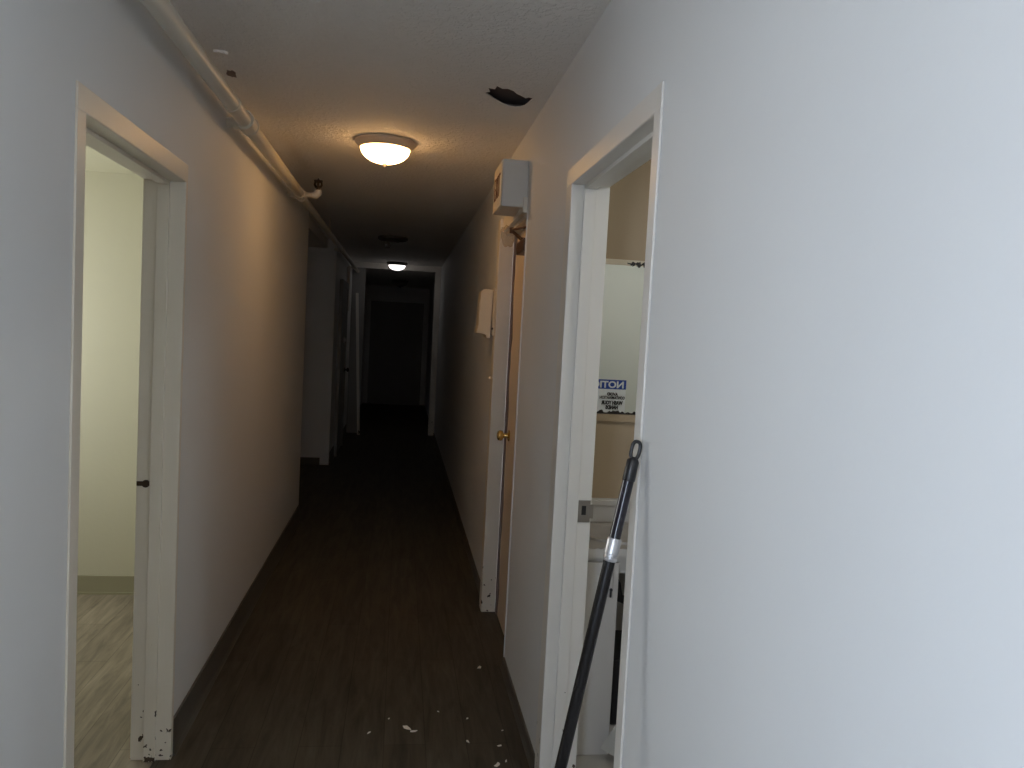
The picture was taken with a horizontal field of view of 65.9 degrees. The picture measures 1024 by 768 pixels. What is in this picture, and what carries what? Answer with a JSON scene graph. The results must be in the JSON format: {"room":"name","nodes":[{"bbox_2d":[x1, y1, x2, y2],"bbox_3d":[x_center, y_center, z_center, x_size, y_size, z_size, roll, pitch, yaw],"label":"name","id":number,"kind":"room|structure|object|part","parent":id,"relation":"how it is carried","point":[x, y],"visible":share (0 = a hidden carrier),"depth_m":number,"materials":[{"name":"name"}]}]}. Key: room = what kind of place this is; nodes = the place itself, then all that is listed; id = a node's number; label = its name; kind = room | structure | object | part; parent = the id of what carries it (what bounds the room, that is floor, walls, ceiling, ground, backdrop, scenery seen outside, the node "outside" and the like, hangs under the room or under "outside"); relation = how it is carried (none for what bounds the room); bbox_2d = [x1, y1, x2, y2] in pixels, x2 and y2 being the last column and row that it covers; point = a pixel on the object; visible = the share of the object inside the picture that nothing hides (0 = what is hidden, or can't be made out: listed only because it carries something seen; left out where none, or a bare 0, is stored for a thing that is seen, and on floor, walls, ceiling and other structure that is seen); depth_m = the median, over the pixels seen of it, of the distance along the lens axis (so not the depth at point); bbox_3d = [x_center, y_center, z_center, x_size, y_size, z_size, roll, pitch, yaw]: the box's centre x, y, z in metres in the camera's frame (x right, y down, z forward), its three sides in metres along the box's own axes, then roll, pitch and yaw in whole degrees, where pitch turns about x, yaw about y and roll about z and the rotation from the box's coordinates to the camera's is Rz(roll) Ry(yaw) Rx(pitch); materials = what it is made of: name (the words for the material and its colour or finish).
{"room":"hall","nodes":[
{"label":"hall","id":0,"kind":"room"},
{"bbox_2d":[77,171,143,575],"bbox_3d":[-2.158,0.128,2.526,1.856,2.310,3.770,3,4,-8],"label":"wall","id":1,"kind":"structure","parent":0,"point":[113,210],"depth_m":4.31,"materials":[{"name":"beige paint"}]},
{"bbox_2d":[77,575,133,594],"bbox_3d":[-2.419,1.108,4.355,1.739,0.105,0.016,3,4,-8],"label":"baseboard","id":2,"kind":"structure","parent":1,"relation":"attached to","point":[86,584],"depth_m":4.38,"materials":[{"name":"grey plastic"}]},
{"bbox_2d":[85,145,136,174],"bbox_3d":[-2.094,-1.073,2.453,1.856,0.100,3.770,3,4,-8],"label":"ceiling","id":3,"kind":"structure","parent":0,"point":[94,160],"depth_m":4.03,"materials":[{"name":"beige paint"}]},
{"bbox_2d":[0,0,308,767],"bbox_3d":[-1.058,0.139,1.744,0.100,2.500,8.920,3,4,-8],"label":"wall","id":4,"kind":"structure","parent":0,"point":[247,239],"depth_m":2.17,"materials":[{"name":"white paint"}]},
{"bbox_2d":[63,80,187,767],"bbox_3d":[-1.153,0.318,2.272,0.136,2.067,0.924,3,4,-8],"label":"door frame","id":5,"kind":"structure","parent":4,"relation":"attached to","point":[99,126],"depth_m":2.67,"materials":[{"name":"beige paint"}]},
{"bbox_3d":[-1.030,0.380,1.852,0.006,2.008,0.051,3,4,-8],"label":"casing","id":6,"kind":"part","parent":5,"relation":"part of","materials":[{"name":"beige paint"}]},
{"bbox_3d":[-1.036,-0.680,2.220,0.006,0.059,0.924,3,4,-8],"label":"head casing","id":7,"kind":"part","parent":5,"relation":"part of","materials":[{"name":"beige paint"}]},
{"bbox_3d":[-1.260,0.340,2.698,0.043,0.026,0.007,3,4,-8],"label":"strike plate","id":8,"kind":"part","parent":5,"relation":"part of","materials":[{"name":"brown metal"}]},
{"bbox_3d":[-1.152,0.320,2.728,0.006,2.008,0.024,3,4,-8],"label":"casing","id":9,"kind":"part","parent":5,"relation":"part of","materials":[{"name":"beige paint"}]},
{"bbox_2d":[172,425,346,755],"bbox_3d":[-1.430,1.139,4.458,0.016,0.135,14.250,3,4,-8],"label":"baseboard","id":10,"kind":"structure","parent":4,"relation":"attached to","point":[187,712],"depth_m":3.64,"materials":[{"name":"plastic"}]},
{"bbox_2d":[300,247,327,457],"bbox_3d":[-3.022,-0.254,7.287,2.256,2.400,2.830,3,4,-8],"label":"wall","id":11,"kind":"structure","parent":0,"point":[317,257],"depth_m":8.73,"materials":[{"name":"white paint"}]},
{"bbox_2d":[300,457,319,464],"bbox_3d":[-3.214,0.815,8.661,2.156,0.080,0.008,3,4,-8],"label":"baseboard","id":12,"kind":"structure","parent":11,"relation":"attached to","point":[303,460],"depth_m":8.79,"materials":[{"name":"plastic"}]},
{"bbox_2d":[308,216,327,247],"bbox_3d":[-2.957,-1.500,7.211,2.256,0.100,2.830,3,4,-8],"label":"ceiling","id":13,"kind":"structure","parent":0,"point":[316,238],"depth_m":7.88,"materials":[{"name":"paint"}]},
{"bbox_2d":[319,239,366,464],"bbox_3d":[-2.557,-0.598,12.480,0.100,2.500,7.550,3,4,-8],"label":"wall","id":14,"kind":"structure","parent":0,"point":[337,264],"depth_m":8.80,"materials":[{"name":"white paint"}]},
{"bbox_2d":[334,279,348,456],"bbox_3d":[-2.099,-0.217,9.843,0.095,2.110,0.980,3,4,-8],"label":"door","id":15,"kind":"structure","parent":14,"relation":"in","point":[344,286],"depth_m":9.65,"materials":[{"name":"wood"}]},
{"bbox_2d":[346,267,350,310],"bbox_3d":[-2.146,-1.243,10.343,0.051,0.570,0.060,3,4,-8],"label":"conduit","id":16,"kind":"object","parent":14,"relation":"attached to","point":[348,268],"visible":0.48,"depth_m":10.32,"materials":[{"name":"white plastic"}]},
{"bbox_2d":[74,403,613,767],"bbox_3d":[-1.586,1.098,6.887,5.300,0.104,19.500,3,4,-8],"label":"floor","id":17,"kind":"structure","parent":0,"point":[370,614],"depth_m":3.78,"materials":[{"name":"brown wood"}]},
{"bbox_2d":[356,293,359,434],"bbox_3d":[-2.237,-0.293,11.461,0.045,2.050,0.224,0,5,-44],"label":"wooden plank","id":18,"kind":"object","parent":17,"relation":"on","point":[357,294],"visible":1,"depth_m":11.45,"materials":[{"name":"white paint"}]},
{"bbox_2d":[554,440,641,767],"bbox_3d":[0.117,0.784,1.723,0.288,1.336,0.032,2,4,-22],"label":"pole","id":19,"kind":"object","parent":17,"relation":"on","point":[613,543],"visible":1,"depth_m":1.72,"materials":[{"name":"black plastic"}]},
{"bbox_2d":[576,498,629,754],"bbox_3d":[0.505,0.944,3.166,0.626,0.885,0.449,3,4,-8],"label":"vanity cabinet","id":20,"kind":"object","parent":17,"relation":"on","point":[594,726],"visible":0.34,"depth_m":2.94,"materials":[{"name":"white laminate"}]},
{"bbox_3d":[0.300,1.020,2.936,0.156,0.731,0.018,3,4,-8],"label":"door","id":21,"kind":"part","parent":20,"relation":"part of","materials":[{"name":"white laminate"}]},
{"bbox_2d":[589,522,626,549],"bbox_3d":[0.522,0.617,3.144,0.626,0.030,0.422,3,4,-8],"label":"countertop","id":22,"kind":"structure","parent":20,"relation":"on","point":[593,544],"depth_m":2.96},
{"bbox_2d":[589,522,628,544],"bbox_3d":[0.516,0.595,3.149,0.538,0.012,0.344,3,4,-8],"label":"basin","id":23,"kind":"object","parent":22,"relation":"in","point":[599,532],"depth_m":3.13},
{"bbox_2d":[610,630,621,724],"bbox_3d":[0.528,1.180,3.206,0.348,0.259,0.310,3,4,-8],"label":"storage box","id":24,"kind":"object","parent":20,"relation":"in","point":[618,633],"visible":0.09,"depth_m":3.03,"materials":[{"name":"black plastic"}]},
{"bbox_2d":[600,726,615,755],"bbox_3d":[0.476,1.193,2.846,0.305,0.416,0.067,5,4,35],"label":"board offcut","id":25,"kind":"object","parent":17,"relation":"on","point":[608,746],"visible":0.18,"depth_m":2.90,"materials":[{"name":"grey wood"}]},
{"bbox_2d":[169,0,610,266],"bbox_3d":[-0.998,-1.455,6.794,1.504,0.065,19.300,3,4,-8],"label":"ceiling","id":26,"kind":"structure","parent":0,"point":[466,81],"depth_m":3.12,"materials":[{"name":"paint"}]},
{"bbox_2d":[213,49,227,55],"bbox_3d":[-1.028,-1.174,2.792,0.051,0.014,0.020,1,4,-34],"label":"flake","id":27,"kind":"object","parent":26,"relation":"attached to","point":[221,52],"visible":1,"depth_m":2.79,"materials":[{"name":"white paint"}]},
{"bbox_2d":[226,70,236,77],"bbox_3d":[-1.081,-1.195,3.042,0.036,0.009,0.084,2,4,-17],"label":"scar","id":28,"kind":"object","parent":26,"relation":"attached to","point":[231,73],"visible":1,"depth_m":3.04,"materials":[{"name":"brown wood"}]},
{"bbox_2d":[140,0,359,272],"bbox_3d":[-1.214,-1.195,4.380,0.215,0.178,14.348,3,4,-8],"label":"pipe","id":29,"kind":"object","parent":26,"relation":"attached to","point":[163,12],"visible":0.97,"depth_m":2.86,"materials":[{"name":"white metal"}]},
{"bbox_3d":[-1.281,-1.183,4.942,0.085,0.048,0.048,3,4,-8],"label":"arm","id":30,"kind":"part","parent":29,"relation":"part of","materials":[{"name":"beige paint"}]},
{"bbox_2d":[354,133,415,167],"bbox_3d":[-0.644,-1.165,4.010,0.310,0.135,0.310,3,4,-8],"label":"ceiling lamp","id":31,"kind":"object","parent":26,"relation":"attached to","point":[384,149],"visible":1,"depth_m":3.92,"materials":[{"name":"beige glass"}]},
{"bbox_3d":[-0.645,-1.155,4.010,0.248,0.075,0.248,3,4,-8],"label":"lamp shade","id":32,"kind":"part","parent":31,"relation":"part of","materials":[{"name":"white glass"}]},
{"bbox_2d":[378,235,407,247],"bbox_3d":[-1.234,-1.461,8.178,0.310,0.115,0.310,3,4,-8],"label":"ceiling lamp","id":33,"kind":"object","parent":26,"relation":"attached to","point":[388,238],"visible":1,"depth_m":8.12,"materials":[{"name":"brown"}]},
{"bbox_2d":[387,261,407,271],"bbox_3d":[-1.637,-1.662,11.245,0.300,0.133,0.300,3,4,-8],"label":"ceiling lamp","id":34,"kind":"object","parent":26,"relation":"attached to","point":[397,266],"visible":1,"depth_m":11.15,"materials":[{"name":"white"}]},
{"bbox_3d":[-1.638,-1.652,11.246,0.240,0.073,0.240,3,4,-8],"label":"lamp shade","id":35,"kind":"part","parent":34,"relation":"part of","materials":[{"name":"white glass"}]},
{"bbox_2d":[362,285,429,405],"bbox_3d":[-2.390,-0.827,16.359,1.504,2.500,0.100,3,4,-8],"label":"wall","id":36,"kind":"structure","parent":0,"point":[374,293],"depth_m":16.27,"materials":[{"name":"white paint"}]},
{"bbox_2d":[367,301,423,404],"bbox_3d":[-2.400,-0.627,16.272,1.070,2.110,0.095,3,4,-8],"label":"door","id":37,"kind":"structure","parent":36,"relation":"in","point":[396,328],"depth_m":16.29,"materials":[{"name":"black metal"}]},
{"bbox_2d":[366,269,434,288],"bbox_3d":[-2.012,-1.869,13.957,1.284,0.070,4.610,3,4,-8],"label":"ceiling","id":38,"kind":"structure","parent":0,"point":[374,277],"depth_m":13.39,"materials":[{"name":"paint"}]},
{"bbox_2d":[592,159,650,497],"bbox_3d":[0.895,0.187,3.447,1.440,2.400,0.100,3,4,-8],"label":"wall","id":39,"kind":"structure","parent":0,"point":[629,197],"depth_m":3.29,"materials":[{"name":"beige paint"}]},
{"bbox_2d":[590,498,629,521],"bbox_3d":[0.496,0.538,3.353,0.626,0.100,0.024,3,4,-8],"label":"backsplash","id":40,"kind":"structure","parent":39,"relation":"attached to","point":[604,509],"depth_m":3.33,"materials":[{"name":"white tile"}]},
{"bbox_2d":[596,259,644,422],"bbox_3d":[0.694,-0.168,3.336,0.900,0.676,0.016,3,4,-8],"label":"wall mirror","id":41,"kind":"object","parent":39,"relation":"attached to","point":[624,279],"visible":0.21,"depth_m":3.30,"materials":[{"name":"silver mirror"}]},
{"bbox_2d":[425,0,1023,767],"bbox_3d":[-0.381,-0.146,6.970,0.120,2.500,19.100,3,4,-8],"label":"wall","id":42,"kind":"structure","parent":0,"point":[829,566],"depth_m":1.07,"materials":[{"name":"white paint"}]},
{"bbox_2d":[346,262,441,435],"bbox_3d":[-1.747,-0.507,11.684,1.284,2.500,0.140,3,4,-8],"label":"door frame","id":43,"kind":"structure","parent":42,"relation":"attached to","point":[358,279],"depth_m":11.58,"materials":[{"name":"white paint"}]},
{"bbox_2d":[433,434,534,767],"bbox_3d":[-0.178,1.234,4.639,0.016,0.055,14.250,3,4,-8],"label":"baseboard","id":44,"kind":"structure","parent":42,"relation":"attached to","point":[528,748],"depth_m":3.51,"materials":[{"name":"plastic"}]},
{"bbox_2d":[474,289,494,337],"bbox_3d":[-0.160,-0.421,4.708,0.104,0.288,0.195,3,4,-8],"label":"wall dispenser","id":45,"kind":"object","parent":42,"relation":"attached to","point":[486,298],"visible":0.81,"depth_m":4.63,"materials":[{"name":"beige plastic"}]},
{"bbox_3d":[-0.117,-0.427,4.721,0.016,0.273,0.180,3,4,-8],"label":"plate","id":46,"kind":"part","parent":45,"relation":"part of","materials":[{"name":"beige plastic"}]},
{"bbox_2d":[479,197,527,656],"bbox_3d":[0.003,0.214,4.041,0.155,2.180,0.844,3,4,-8],"label":"door frame","id":47,"kind":"structure","parent":42,"relation":"attached to","point":[505,245],"depth_m":4.35,"materials":[{"name":"beige paint"}]},
{"bbox_3d":[-0.085,0.187,4.405,0.080,2.180,0.096,3,4,-8],"label":"casing","id":48,"kind":"part","parent":47,"relation":"part of","materials":[{"name":"beige paint"}]},
{"bbox_3d":[0.033,-0.837,3.945,0.065,0.070,0.720,3,4,-8],"label":"head casing","id":49,"kind":"part","parent":47,"relation":"part of","materials":[{"name":"beige paint"}]},
{"bbox_2d":[495,229,525,633],"bbox_3d":[0.015,0.263,4.005,0.138,2.089,0.732,3,4,-8],"label":"door","id":50,"kind":"structure","parent":42,"relation":"in","point":[508,435],"depth_m":4.17,"materials":[{"name":"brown wood"}]},
{"bbox_3d":[-0.047,0.273,4.182,0.066,0.062,0.062,3,4,-8],"label":"knob","id":51,"kind":"part","parent":50,"relation":"part of","materials":[{"name":"gold metal"}]},
{"bbox_2d":[509,226,525,255],"bbox_3d":[0.036,-0.702,3.800,0.102,0.159,0.403,2,4,-21],"label":"door closer","id":52,"kind":"object","parent":50,"relation":"attached to","point":[520,246],"depth_m":3.78,"materials":[{"name":"brown metal"}]},
{"bbox_3d":[0.026,-0.718,3.825,0.078,0.061,0.018,6,4,38],"label":"arm","id":53,"kind":"part","parent":52,"relation":"part of","materials":[{"name":"brown metal"}]},
{"bbox_3d":[0.050,-0.744,3.766,0.014,0.014,0.187,1,4,-32],"label":"arm","id":54,"kind":"part","parent":52,"relation":"part of","materials":[{"name":"brown metal"}]},
{"bbox_2d":[493,159,528,216],"bbox_3d":[-0.009,-0.921,3.731,0.125,0.212,0.300,3,4,-8],"label":"exit sign","id":55,"kind":"object","parent":42,"relation":"attached to","point":[511,175],"visible":0.97,"depth_m":3.59,"materials":[{"name":"white"}]},
{"bbox_3d":[-0.066,-0.924,3.723,0.005,0.206,0.294,3,4,-8],"label":"plate","id":56,"kind":"part","parent":55,"relation":"part of","materials":[{"name":"beige plastic"}]},
{"bbox_2d":[534,81,664,767],"bbox_3d":[0.269,0.369,2.269,0.137,2.116,0.990,3,4,-8],"label":"door frame","id":57,"kind":"structure","parent":42,"relation":"attached to","point":[635,140],"depth_m":2.64,"materials":[{"name":"white paint"}]},
{"bbox_3d":[0.141,0.363,2.709,0.006,2.059,0.084,3,4,-8],"label":"casing","id":58,"kind":"part","parent":57,"relation":"part of","materials":[{"name":"white paint"}]},
{"bbox_3d":[0.249,0.432,2.685,0.054,0.076,0.006,3,4,-8],"label":"strike plate","id":59,"kind":"part","parent":57,"relation":"part of","materials":[{"name":"silver metal"}]},
{"bbox_3d":[0.259,-0.660,2.197,0.006,0.057,0.990,3,4,-8],"label":"head casing","id":60,"kind":"part","parent":57,"relation":"part of","materials":[{"name":"white paint"}]},
{"bbox_3d":[0.268,0.426,1.797,0.006,2.059,0.049,3,4,-8],"label":"casing","id":61,"kind":"part","parent":57,"relation":"part of","materials":[{"name":"white paint"}]}
]}

